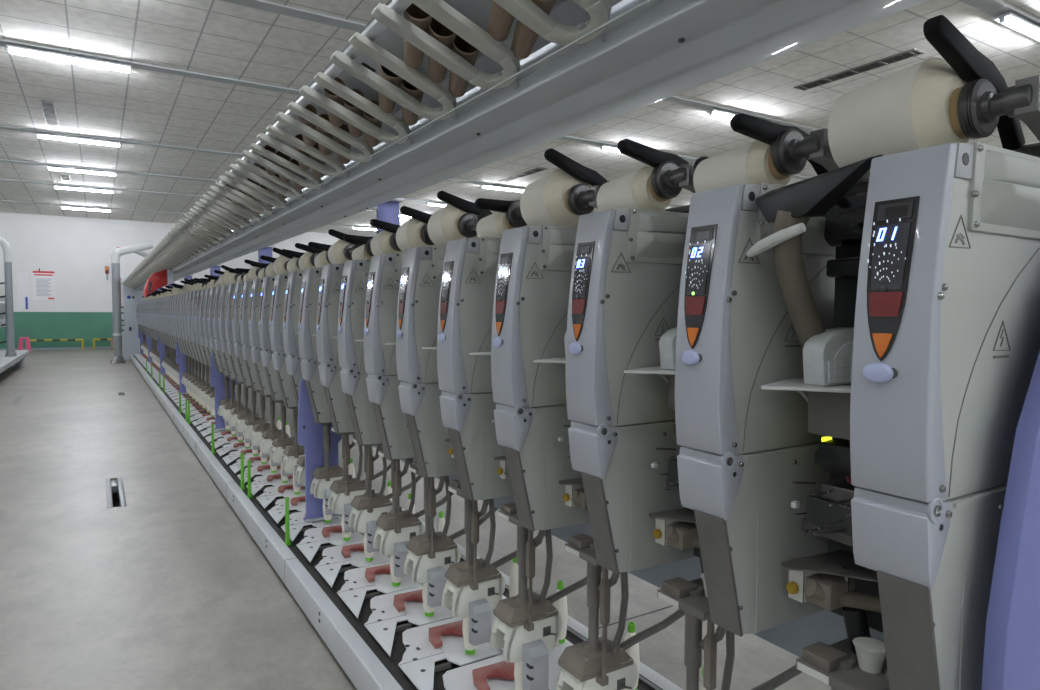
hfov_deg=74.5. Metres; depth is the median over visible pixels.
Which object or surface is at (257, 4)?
trim
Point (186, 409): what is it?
tube
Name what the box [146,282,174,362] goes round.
plate
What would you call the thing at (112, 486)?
floor drain
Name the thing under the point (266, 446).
housing
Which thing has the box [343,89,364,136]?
tube
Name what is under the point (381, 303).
unit
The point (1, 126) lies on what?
trim
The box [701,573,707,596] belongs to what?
cup
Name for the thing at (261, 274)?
package
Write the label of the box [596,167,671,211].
package
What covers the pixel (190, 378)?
housing
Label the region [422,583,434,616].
yarn bobbin
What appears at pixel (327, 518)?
yarn bobbin
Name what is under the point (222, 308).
unit
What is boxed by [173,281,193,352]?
unit
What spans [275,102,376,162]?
magazine
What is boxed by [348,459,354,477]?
yarn bobbin
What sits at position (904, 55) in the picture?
ceiling vent
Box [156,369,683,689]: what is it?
tray
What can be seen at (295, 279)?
unit
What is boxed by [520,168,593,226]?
package
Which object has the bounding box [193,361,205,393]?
housing
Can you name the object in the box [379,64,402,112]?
tube
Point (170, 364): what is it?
housing
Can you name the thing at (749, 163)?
package
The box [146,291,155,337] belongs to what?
unit
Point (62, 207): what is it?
ceiling light
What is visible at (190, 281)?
unit
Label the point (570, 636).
conveyor belt
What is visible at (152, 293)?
unit
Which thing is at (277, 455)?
housing
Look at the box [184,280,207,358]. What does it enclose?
unit
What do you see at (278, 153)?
tube
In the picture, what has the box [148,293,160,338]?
unit
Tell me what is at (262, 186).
tube
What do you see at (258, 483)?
plate
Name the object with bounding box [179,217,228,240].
magazine
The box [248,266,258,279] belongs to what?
package
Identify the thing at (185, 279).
unit
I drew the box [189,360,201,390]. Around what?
housing
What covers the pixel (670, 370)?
tray
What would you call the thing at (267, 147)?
tube
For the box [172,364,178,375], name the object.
housing
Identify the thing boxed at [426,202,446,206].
ceiling light
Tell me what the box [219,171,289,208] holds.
magazine
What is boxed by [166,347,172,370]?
housing
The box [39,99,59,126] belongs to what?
ceiling vent
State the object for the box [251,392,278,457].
housing
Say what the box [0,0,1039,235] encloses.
ceiling
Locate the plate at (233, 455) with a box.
[222,449,259,464]
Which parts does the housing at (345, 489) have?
control rod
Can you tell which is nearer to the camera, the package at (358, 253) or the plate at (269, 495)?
the package at (358, 253)
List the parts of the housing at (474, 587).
control rod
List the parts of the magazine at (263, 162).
flat rail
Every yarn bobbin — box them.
[210,407,214,416]
[237,431,242,441]
[244,436,249,448]
[252,443,257,455]
[260,451,266,463]
[270,454,276,472]
[276,417,280,429]
[280,463,287,482]
[286,421,289,436]
[293,473,300,494]
[323,498,331,522]
[341,514,350,539]
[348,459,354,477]
[363,533,373,560]
[385,481,391,501]
[390,555,401,585]
[406,493,414,513]
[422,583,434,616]
[436,511,444,531]
[462,617,476,654]
[509,557,517,596]
[514,661,522,689]
[553,580,567,643]
[624,621,639,689]
[699,665,714,689]
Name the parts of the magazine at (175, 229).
flat rail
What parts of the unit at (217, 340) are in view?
kick plate, lever handle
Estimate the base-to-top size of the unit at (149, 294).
0.902 m
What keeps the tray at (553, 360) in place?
on the unit at (624, 293)
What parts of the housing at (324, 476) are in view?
control rod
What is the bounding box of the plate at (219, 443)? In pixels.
[210,436,243,448]
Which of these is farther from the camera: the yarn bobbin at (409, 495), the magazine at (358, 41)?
the yarn bobbin at (409, 495)
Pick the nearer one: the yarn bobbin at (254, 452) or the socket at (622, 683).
the socket at (622, 683)
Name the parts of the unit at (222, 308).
kick plate, lever handle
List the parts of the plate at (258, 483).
turntable plate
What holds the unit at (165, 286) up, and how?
attached to the duct at (827, 627)
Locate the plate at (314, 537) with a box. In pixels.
[296,524,363,562]
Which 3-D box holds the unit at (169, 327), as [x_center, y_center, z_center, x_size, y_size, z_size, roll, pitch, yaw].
[-4.795,-0.400,9.750,0.456,0.910,0.304,-1,3,-32]
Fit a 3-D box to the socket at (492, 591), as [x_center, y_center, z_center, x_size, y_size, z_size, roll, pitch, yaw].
[-0.087,0.791,2.191,0.035,0.026,0.018,0,3,-13]
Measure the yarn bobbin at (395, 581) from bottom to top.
0.203 m
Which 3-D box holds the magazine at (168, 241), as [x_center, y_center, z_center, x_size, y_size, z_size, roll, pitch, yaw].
[-3.174,-0.923,6.419,0.326,0.143,0.191,-1,3,-32]
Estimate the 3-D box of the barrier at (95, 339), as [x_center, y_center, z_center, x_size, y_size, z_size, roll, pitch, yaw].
[-13.331,-0.036,21.882,0.585,0.353,0.070,-1,3,-32]
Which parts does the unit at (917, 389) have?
yellow knob, tension arm, display panel, kick plate, bracket plate, lever handle, motor, motor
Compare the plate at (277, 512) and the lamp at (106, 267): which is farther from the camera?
the lamp at (106, 267)
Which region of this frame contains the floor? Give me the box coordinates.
[0,349,830,689]
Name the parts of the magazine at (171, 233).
flat rail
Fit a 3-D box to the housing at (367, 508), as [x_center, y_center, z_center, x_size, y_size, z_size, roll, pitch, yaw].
[-0.578,0.646,3.022,0.359,0.500,0.185,0,3,-5]
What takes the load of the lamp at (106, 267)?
attached to the wall
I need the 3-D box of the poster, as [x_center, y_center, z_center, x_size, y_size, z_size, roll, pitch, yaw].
[-14.840,-1.896,21.311,0.550,0.970,0.018,-1,3,-32]
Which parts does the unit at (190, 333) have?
lever handle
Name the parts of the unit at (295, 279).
display panel, kick plate, bracket plate, lever handle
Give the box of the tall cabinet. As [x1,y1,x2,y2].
[121,275,150,359]
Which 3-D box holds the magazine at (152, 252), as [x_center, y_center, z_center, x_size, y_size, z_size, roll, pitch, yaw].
[-4.024,-0.993,7.773,0.307,0.140,0.191,-1,3,-32]
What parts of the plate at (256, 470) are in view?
turntable plate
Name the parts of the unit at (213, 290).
kick plate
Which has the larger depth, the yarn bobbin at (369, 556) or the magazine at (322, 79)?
the yarn bobbin at (369, 556)
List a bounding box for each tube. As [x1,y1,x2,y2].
[179,392,181,412]
[185,398,187,420]
[188,401,190,423]
[211,424,214,453]
[226,179,237,203]
[237,189,248,208]
[240,453,244,489]
[247,178,260,201]
[247,460,251,497]
[260,166,274,192]
[261,145,275,174]
[261,185,273,206]
[275,173,287,198]
[276,151,290,181]
[284,497,290,545]
[290,159,305,188]
[294,134,309,169]
[298,104,316,146]
[309,143,324,177]
[316,114,332,154]
[324,77,345,126]
[333,124,350,163]
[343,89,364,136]
[363,100,381,146]
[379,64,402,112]
[401,79,423,125]
[403,3,431,68]
[428,17,455,82]
[449,34,478,96]
[487,0,514,41]
[511,0,555,58]
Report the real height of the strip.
0.020 m
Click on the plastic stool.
(20, 346)
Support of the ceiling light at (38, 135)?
attached to the ceiling
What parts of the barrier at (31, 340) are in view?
leg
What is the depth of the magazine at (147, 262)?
9.11 m
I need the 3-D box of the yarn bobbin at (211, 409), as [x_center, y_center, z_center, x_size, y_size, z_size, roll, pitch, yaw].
[-3.190,0.641,7.094,0.051,0.203,0.051,-1,3,-32]
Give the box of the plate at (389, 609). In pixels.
[364,586,452,655]
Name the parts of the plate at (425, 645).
turntable plate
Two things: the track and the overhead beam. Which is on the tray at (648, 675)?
the track
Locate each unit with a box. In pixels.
[141,292,153,334]
[142,294,151,332]
[143,294,155,329]
[144,293,153,336]
[145,293,156,336]
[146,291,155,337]
[147,290,159,337]
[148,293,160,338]
[149,292,160,338]
[150,288,163,339]
[151,291,163,340]
[152,288,166,340]
[153,290,166,336]
[155,286,169,342]
[156,285,172,343]
[158,289,171,343]
[159,284,171,344]
[161,284,173,345]
[163,283,178,346]
[164,286,182,347]
[166,285,183,348]
[168,280,184,349]
[171,278,188,343]
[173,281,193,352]
[175,280,196,353]
[178,279,198,355]
[181,278,203,356]
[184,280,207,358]
[187,278,210,360]
[190,275,217,362]
[194,276,218,364]
[198,270,224,366]
[203,265,229,362]
[207,267,238,373]
[213,269,244,376]
[218,268,249,379]
[225,259,261,383]
[232,262,268,387]
[239,255,276,391]
[248,248,292,396]
[258,249,304,402]
[268,243,322,408]
[281,242,331,407]
[295,229,363,424]
[312,234,373,434]
[332,219,400,445]
[356,206,434,459]
[385,191,492,477]
[422,198,526,500]
[469,148,606,530]
[533,139,695,573]
[624,113,868,636]
[746,15,1039,689]
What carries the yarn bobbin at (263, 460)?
on the plate at (235, 467)
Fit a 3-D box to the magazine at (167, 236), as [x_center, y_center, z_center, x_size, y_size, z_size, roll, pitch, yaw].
[-3.005,-0.909,6.147,0.326,0.143,0.191,-1,3,-32]
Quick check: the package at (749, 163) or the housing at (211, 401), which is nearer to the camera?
the package at (749, 163)
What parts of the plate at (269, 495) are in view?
turntable plate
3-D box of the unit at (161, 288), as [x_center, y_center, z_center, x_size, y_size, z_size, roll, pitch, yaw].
[-6.310,-0.543,12.195,0.456,0.948,0.304,-1,3,-32]
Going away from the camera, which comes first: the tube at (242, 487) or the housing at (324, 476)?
the housing at (324, 476)
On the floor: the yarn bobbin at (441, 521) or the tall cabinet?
the tall cabinet
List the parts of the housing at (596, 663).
control rod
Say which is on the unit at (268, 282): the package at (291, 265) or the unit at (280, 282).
the package at (291, 265)
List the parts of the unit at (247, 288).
kick plate, lever handle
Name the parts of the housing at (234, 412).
control rod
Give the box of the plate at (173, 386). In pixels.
[165,385,178,388]
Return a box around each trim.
[0,39,810,179]
[0,125,680,206]
[0,159,446,203]
[0,179,401,213]
[0,200,375,227]
[0,346,110,349]
[220,0,818,132]
[599,605,672,628]
[959,0,1039,26]
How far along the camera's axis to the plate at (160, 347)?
11.72 m
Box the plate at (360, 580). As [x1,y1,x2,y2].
[337,562,420,618]
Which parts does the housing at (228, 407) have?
control rod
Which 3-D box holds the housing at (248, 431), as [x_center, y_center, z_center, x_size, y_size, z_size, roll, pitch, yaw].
[-1.991,0.538,5.181,0.186,0.496,0.140,-1,3,-32]
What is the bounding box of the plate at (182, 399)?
[173,397,192,402]
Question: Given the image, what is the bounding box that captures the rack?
[184,0,622,223]
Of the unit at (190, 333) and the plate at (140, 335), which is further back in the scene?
the plate at (140, 335)
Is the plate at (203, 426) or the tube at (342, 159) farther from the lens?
the plate at (203, 426)
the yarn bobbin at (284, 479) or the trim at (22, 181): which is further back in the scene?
the trim at (22, 181)
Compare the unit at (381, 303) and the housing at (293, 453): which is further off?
the housing at (293, 453)
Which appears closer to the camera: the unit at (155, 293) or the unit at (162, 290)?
the unit at (162, 290)
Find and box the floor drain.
[106,477,125,508]
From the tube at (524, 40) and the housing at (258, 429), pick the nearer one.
the tube at (524, 40)
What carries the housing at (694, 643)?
attached to the unit at (745, 445)
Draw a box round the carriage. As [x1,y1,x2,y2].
[143,269,172,296]
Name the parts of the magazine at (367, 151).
flat rail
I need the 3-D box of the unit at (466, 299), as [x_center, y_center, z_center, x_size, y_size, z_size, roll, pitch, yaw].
[-0.077,0.012,2.136,0.456,0.914,0.346,-1,3,-32]
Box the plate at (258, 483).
[246,474,292,495]
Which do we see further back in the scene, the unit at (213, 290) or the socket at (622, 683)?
the unit at (213, 290)
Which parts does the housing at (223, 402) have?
control rod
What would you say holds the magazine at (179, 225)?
attached to the overhead beam
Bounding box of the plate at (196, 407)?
[182,406,202,412]
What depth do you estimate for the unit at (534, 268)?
1.68 m
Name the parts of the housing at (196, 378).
control rod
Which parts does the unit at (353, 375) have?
display panel, kick plate, bracket plate, motor, lever handle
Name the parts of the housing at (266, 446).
control rod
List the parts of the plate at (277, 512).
turntable plate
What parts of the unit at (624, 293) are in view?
yellow knob, tension arm, display panel, kick plate, bracket plate, lever handle, motor, motor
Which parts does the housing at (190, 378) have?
control rod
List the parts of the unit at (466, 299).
display panel, kick plate, bracket plate, motor, motor, lever handle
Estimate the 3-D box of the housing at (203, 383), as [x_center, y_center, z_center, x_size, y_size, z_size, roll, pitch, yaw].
[-3.508,0.372,7.629,0.186,0.414,0.130,-1,3,-32]
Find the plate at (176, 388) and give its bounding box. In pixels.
[165,387,179,391]
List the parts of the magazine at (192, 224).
flat rail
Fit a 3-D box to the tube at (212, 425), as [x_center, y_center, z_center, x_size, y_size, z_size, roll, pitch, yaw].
[-2.434,0.743,5.418,0.033,0.230,0.033,-1,3,-32]
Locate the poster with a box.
[33,268,54,299]
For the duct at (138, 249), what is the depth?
16.14 m
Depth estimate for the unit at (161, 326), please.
10.62 m
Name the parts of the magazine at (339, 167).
flat rail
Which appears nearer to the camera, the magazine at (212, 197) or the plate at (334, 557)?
the plate at (334, 557)
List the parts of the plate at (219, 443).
turntable plate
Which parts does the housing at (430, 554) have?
control rod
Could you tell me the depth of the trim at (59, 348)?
21.65 m
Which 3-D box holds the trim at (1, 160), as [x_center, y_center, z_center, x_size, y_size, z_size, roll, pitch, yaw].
[-5.504,-3.753,16.357,28.000,0.020,0.180,-1,3,-32]
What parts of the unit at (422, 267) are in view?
display panel, kick plate, bracket plate, motor, motor, lever handle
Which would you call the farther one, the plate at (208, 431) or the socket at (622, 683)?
the plate at (208, 431)
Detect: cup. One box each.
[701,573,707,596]
[853,637,885,673]
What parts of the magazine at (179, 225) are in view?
flat rail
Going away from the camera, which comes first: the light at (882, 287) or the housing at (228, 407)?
the light at (882, 287)
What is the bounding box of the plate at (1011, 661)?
[981,351,1039,689]
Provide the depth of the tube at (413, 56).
1.60 m
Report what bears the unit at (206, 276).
attached to the duct at (827, 627)
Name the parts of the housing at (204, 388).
control rod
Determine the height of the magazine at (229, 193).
0.143 m
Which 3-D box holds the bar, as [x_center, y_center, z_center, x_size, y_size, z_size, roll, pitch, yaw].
[-4.577,-1.106,8.470,0.032,0.030,20.500,-1,3,-32]
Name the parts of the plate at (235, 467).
turntable plate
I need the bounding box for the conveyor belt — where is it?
[459,558,655,689]
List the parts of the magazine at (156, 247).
flat rail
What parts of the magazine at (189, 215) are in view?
flat rail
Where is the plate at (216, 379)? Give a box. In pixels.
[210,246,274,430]
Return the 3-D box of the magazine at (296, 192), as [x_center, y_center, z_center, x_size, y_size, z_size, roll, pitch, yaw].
[-1.153,-0.757,3.158,0.326,0.143,0.191,-1,3,-32]
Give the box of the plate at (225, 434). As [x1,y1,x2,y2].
[205,431,236,442]
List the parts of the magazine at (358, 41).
flat rail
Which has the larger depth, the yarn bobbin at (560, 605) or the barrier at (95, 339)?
the barrier at (95, 339)
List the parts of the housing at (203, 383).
control rod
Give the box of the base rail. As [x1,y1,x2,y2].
[130,355,402,689]
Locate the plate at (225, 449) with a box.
[216,442,251,456]
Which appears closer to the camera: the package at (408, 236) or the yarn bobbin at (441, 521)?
the package at (408, 236)
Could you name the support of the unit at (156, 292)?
attached to the duct at (827, 627)
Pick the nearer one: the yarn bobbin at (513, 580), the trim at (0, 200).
the yarn bobbin at (513, 580)
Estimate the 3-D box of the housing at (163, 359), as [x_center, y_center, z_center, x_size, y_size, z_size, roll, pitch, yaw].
[-6.034,0.165,11.705,0.186,0.414,0.130,-1,3,-32]
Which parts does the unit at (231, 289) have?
kick plate, lever handle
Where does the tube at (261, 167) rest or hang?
in the magazine at (296, 192)
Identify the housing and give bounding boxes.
[162,345,166,366]
[163,346,168,367]
[165,346,170,368]
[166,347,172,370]
[168,348,173,371]
[170,349,176,373]
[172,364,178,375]
[181,356,194,383]
[184,356,194,385]
[187,357,198,388]
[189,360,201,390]
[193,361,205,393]
[196,363,209,396]
[200,365,214,399]
[204,386,214,403]
[208,392,214,407]
[218,375,237,425]
[223,378,244,430]
[229,382,251,436]
[236,385,259,442]
[243,388,268,449]
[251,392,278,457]
[260,397,288,466]
[270,403,293,475]
[282,409,304,487]
[295,456,304,484]
[310,424,342,514]
[328,433,390,531]
[348,444,421,552]
[373,458,453,577]
[404,476,497,607]
[441,498,544,645]
[490,526,601,689]
[555,543,684,689]
[684,586,801,689]
[831,655,888,689]
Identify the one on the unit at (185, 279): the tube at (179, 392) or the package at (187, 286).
the package at (187, 286)
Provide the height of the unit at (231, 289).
0.971 m
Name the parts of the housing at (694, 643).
control rod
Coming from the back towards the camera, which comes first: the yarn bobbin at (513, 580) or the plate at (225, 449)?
the plate at (225, 449)
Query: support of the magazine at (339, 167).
attached to the overhead beam
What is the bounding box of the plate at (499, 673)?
[443,654,515,689]
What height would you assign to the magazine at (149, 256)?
0.140 m
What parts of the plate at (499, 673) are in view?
turntable plate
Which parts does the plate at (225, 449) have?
turntable plate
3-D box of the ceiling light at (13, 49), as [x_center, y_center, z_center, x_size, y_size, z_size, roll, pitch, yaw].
[-5.155,-3.275,7.861,1.200,0.070,0.150,-1,3,-32]
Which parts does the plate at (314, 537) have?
turntable plate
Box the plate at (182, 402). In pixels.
[176,399,194,405]
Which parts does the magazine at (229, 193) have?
flat rail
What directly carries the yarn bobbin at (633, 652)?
on the tray at (648, 675)
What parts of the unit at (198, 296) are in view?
lever handle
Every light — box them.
[6,44,131,73]
[36,132,120,146]
[47,166,115,175]
[54,185,113,193]
[61,206,110,211]
[352,227,376,229]
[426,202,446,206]
[480,184,523,191]
[599,145,619,152]
[707,109,736,118]
[822,436,831,441]
[879,284,887,291]
[993,12,1039,41]
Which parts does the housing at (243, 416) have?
control rod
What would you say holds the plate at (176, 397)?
on the tray at (648, 675)
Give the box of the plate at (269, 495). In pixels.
[256,484,304,508]
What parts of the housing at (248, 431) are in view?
control rod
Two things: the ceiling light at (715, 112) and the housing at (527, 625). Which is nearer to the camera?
the housing at (527, 625)
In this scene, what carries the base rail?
on the floor
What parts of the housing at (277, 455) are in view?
control rod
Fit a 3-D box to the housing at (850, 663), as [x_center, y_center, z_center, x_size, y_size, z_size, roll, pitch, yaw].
[0.600,0.742,1.119,0.359,0.500,0.185,0,3,-5]
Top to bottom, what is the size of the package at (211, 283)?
0.136 m
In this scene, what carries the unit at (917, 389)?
attached to the duct at (827, 627)
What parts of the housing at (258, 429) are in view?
control rod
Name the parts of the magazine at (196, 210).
flat rail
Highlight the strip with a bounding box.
[135,0,664,288]
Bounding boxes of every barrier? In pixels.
[30,339,83,349]
[93,338,110,349]
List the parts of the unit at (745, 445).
yellow knob, tension arm, display panel, kick plate, bracket plate, lever handle, motor, motor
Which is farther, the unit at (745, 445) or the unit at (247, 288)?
the unit at (247, 288)
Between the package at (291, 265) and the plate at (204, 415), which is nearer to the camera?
the package at (291, 265)
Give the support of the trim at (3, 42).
attached to the ceiling
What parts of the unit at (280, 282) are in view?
display panel, kick plate, bracket plate, lever handle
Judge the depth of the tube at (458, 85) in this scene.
1.67 m
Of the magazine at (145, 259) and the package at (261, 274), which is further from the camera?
the magazine at (145, 259)
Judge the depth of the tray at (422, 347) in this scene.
2.13 m
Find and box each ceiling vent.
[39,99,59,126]
[59,174,70,180]
[476,167,547,188]
[794,48,924,90]
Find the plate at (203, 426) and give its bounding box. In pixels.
[196,421,214,430]
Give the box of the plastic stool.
[18,337,31,352]
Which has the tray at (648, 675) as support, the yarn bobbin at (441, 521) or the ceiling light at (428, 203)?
the yarn bobbin at (441, 521)
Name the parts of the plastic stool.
leg, leg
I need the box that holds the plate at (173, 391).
[166,389,179,394]
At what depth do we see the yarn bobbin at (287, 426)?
5.52 m
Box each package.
[185,284,190,291]
[209,280,214,287]
[218,275,223,285]
[222,271,230,284]
[228,273,236,283]
[237,275,243,282]
[243,273,249,280]
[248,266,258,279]
[258,268,266,278]
[265,263,276,276]
[273,255,290,274]
[287,257,301,271]
[298,252,315,270]
[314,251,330,267]
[328,239,355,263]
[352,244,371,259]
[370,230,403,255]
[396,218,435,251]
[427,204,478,245]
[476,212,513,237]
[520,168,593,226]
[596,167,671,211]
[693,140,791,192]
[828,57,968,177]
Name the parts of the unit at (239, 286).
kick plate, lever handle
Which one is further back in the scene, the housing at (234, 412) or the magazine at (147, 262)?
the magazine at (147, 262)
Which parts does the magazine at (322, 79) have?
flat rail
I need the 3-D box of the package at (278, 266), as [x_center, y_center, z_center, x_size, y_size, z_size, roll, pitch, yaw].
[-1.575,-0.535,4.618,0.166,0.166,0.190,-1,3,-32]
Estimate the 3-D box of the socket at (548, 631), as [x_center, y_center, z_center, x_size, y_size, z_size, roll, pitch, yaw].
[0.082,0.805,1.919,0.035,0.026,0.018,0,3,-13]
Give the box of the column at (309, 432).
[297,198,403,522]
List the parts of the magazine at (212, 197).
flat rail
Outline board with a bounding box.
[17,272,28,309]
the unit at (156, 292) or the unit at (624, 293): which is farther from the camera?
the unit at (156, 292)
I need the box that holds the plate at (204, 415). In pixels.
[190,413,214,420]
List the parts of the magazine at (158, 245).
flat rail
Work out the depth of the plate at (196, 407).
7.68 m
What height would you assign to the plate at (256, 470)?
0.042 m
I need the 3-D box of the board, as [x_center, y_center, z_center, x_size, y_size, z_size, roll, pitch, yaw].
[-15.300,-1.654,21.038,0.270,1.150,0.018,-1,3,-32]
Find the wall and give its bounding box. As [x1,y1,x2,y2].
[0,212,373,348]
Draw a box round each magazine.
[140,263,159,271]
[141,261,162,270]
[142,260,167,269]
[144,258,170,269]
[145,257,172,268]
[147,255,174,266]
[148,253,177,265]
[150,251,180,263]
[152,248,183,262]
[154,246,186,260]
[157,244,192,258]
[159,241,196,256]
[162,238,200,254]
[165,234,205,252]
[168,231,210,249]
[171,227,215,246]
[175,222,221,243]
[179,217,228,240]
[184,212,235,236]
[189,206,244,231]
[195,199,253,227]
[202,191,263,221]
[209,182,276,215]
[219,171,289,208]
[229,158,306,199]
[242,143,325,189]
[257,125,348,177]
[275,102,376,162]
[299,72,412,144]
[330,32,457,120]
[371,0,519,88]
[493,0,610,44]
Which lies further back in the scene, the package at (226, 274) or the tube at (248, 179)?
the package at (226, 274)
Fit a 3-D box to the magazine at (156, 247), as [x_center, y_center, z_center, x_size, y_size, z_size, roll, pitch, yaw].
[-3.687,-0.966,7.229,0.307,0.140,0.191,-1,3,-32]
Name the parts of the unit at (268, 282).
display panel, kick plate, lever handle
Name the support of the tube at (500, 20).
in the magazine at (527, 12)
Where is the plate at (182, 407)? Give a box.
[181,402,198,408]
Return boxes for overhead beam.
[136,0,928,291]
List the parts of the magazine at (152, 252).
flat rail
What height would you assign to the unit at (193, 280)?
0.934 m
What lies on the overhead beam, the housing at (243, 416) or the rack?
the rack
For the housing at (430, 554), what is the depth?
2.43 m
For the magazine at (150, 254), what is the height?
0.140 m
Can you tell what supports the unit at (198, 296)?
attached to the duct at (827, 627)
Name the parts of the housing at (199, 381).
control rod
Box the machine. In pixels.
[0,236,29,372]
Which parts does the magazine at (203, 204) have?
flat rail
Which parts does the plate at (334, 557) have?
turntable plate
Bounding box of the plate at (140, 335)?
[138,287,161,353]
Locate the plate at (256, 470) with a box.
[237,465,280,482]
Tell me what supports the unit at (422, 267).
attached to the duct at (827, 627)
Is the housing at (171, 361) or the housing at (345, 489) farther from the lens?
the housing at (171, 361)
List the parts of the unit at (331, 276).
display panel, kick plate, bracket plate, lever handle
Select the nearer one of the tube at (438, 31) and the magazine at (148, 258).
the tube at (438, 31)
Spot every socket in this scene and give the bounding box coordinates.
[11,396,23,403]
[444,556,453,564]
[488,587,498,595]
[543,626,555,636]
[617,678,631,689]
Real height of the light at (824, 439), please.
0.023 m
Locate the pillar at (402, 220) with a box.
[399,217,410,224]
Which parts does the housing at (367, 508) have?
control rod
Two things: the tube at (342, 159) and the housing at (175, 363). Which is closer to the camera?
the tube at (342, 159)
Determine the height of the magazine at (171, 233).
0.143 m
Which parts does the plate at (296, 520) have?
turntable plate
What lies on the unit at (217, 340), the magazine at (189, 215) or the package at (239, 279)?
the package at (239, 279)
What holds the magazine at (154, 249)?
attached to the overhead beam
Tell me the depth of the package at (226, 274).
6.44 m
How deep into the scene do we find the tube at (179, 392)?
7.53 m
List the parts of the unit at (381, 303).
display panel, kick plate, bracket plate, motor, lever handle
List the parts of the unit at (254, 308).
display panel, kick plate, lever handle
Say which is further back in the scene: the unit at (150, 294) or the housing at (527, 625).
the unit at (150, 294)
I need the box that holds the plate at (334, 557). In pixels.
[315,541,389,587]
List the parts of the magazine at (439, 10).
flat rail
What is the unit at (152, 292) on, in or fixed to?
attached to the duct at (827, 627)
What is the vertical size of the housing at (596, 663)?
0.500 m
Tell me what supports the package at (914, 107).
on the unit at (917, 389)
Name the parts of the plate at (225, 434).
turntable plate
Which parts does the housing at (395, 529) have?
control rod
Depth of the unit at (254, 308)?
4.37 m
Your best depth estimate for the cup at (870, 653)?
1.06 m
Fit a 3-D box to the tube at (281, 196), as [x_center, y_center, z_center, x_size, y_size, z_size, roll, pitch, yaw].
[-1.154,-0.777,3.322,0.067,0.107,0.202,0,3,-13]
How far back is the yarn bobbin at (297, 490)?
4.09 m
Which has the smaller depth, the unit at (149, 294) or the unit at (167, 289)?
the unit at (167, 289)
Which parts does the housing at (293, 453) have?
control rod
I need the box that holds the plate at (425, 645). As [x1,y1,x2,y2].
[398,617,499,689]
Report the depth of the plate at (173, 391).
9.28 m
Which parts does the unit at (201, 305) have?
kick plate, lever handle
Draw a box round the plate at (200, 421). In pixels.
[192,417,214,425]
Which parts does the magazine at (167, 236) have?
flat rail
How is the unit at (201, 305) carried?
attached to the duct at (827, 627)
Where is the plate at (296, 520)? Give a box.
[281,511,341,541]
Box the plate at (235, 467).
[229,456,269,473]
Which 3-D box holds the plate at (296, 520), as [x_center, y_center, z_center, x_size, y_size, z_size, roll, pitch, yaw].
[-1.075,0.930,3.549,0.317,0.042,0.463,-1,3,-32]
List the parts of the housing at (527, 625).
control rod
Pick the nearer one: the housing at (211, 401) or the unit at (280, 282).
the unit at (280, 282)
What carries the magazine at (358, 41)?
attached to the overhead beam
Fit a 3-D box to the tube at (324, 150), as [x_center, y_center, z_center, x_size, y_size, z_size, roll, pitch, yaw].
[-0.701,-0.759,2.473,0.067,0.107,0.202,0,3,-14]
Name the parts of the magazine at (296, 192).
flat rail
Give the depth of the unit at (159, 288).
12.52 m
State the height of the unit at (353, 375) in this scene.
0.956 m
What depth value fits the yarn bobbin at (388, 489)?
3.59 m
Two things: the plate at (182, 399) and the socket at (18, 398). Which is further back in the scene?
the socket at (18, 398)
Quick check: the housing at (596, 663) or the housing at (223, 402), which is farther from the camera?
the housing at (223, 402)
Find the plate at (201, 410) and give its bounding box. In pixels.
[190,409,205,415]
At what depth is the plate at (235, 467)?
4.95 m
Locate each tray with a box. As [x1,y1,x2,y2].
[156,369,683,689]
[422,347,436,348]
[469,351,490,354]
[533,357,565,363]
[624,366,674,382]
[761,378,850,401]
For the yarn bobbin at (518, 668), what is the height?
0.203 m
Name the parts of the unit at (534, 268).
yellow knob, tension arm, display panel, kick plate, bracket plate, motor, motor, lever handle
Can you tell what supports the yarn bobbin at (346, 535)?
on the plate at (314, 537)
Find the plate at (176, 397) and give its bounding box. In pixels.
[171,394,189,399]
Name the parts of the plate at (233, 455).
turntable plate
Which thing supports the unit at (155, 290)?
attached to the duct at (827, 627)
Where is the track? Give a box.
[133,355,451,689]
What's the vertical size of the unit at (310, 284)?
0.980 m
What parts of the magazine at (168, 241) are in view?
flat rail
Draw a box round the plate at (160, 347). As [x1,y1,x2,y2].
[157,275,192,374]
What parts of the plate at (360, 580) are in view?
turntable plate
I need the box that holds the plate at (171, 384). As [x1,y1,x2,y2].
[161,383,176,387]
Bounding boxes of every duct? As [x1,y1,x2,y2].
[110,241,153,363]
[349,434,884,656]
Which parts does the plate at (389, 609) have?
turntable plate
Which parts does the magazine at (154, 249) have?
flat rail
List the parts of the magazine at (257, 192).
flat rail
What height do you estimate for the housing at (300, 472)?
0.496 m
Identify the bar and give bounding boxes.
[193,0,411,213]
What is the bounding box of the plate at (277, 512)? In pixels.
[268,496,305,523]
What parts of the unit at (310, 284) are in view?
display panel, kick plate, bracket plate, lever handle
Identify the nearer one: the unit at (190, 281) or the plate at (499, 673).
the plate at (499, 673)
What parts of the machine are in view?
frame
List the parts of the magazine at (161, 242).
flat rail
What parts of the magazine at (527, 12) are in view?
flat rail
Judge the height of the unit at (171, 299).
0.960 m
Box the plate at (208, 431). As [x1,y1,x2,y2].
[200,427,230,436]
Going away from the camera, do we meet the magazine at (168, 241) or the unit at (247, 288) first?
the unit at (247, 288)
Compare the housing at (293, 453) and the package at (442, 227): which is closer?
the package at (442, 227)
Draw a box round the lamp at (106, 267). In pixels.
[105,266,108,279]
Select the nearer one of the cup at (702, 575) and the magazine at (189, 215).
the cup at (702, 575)

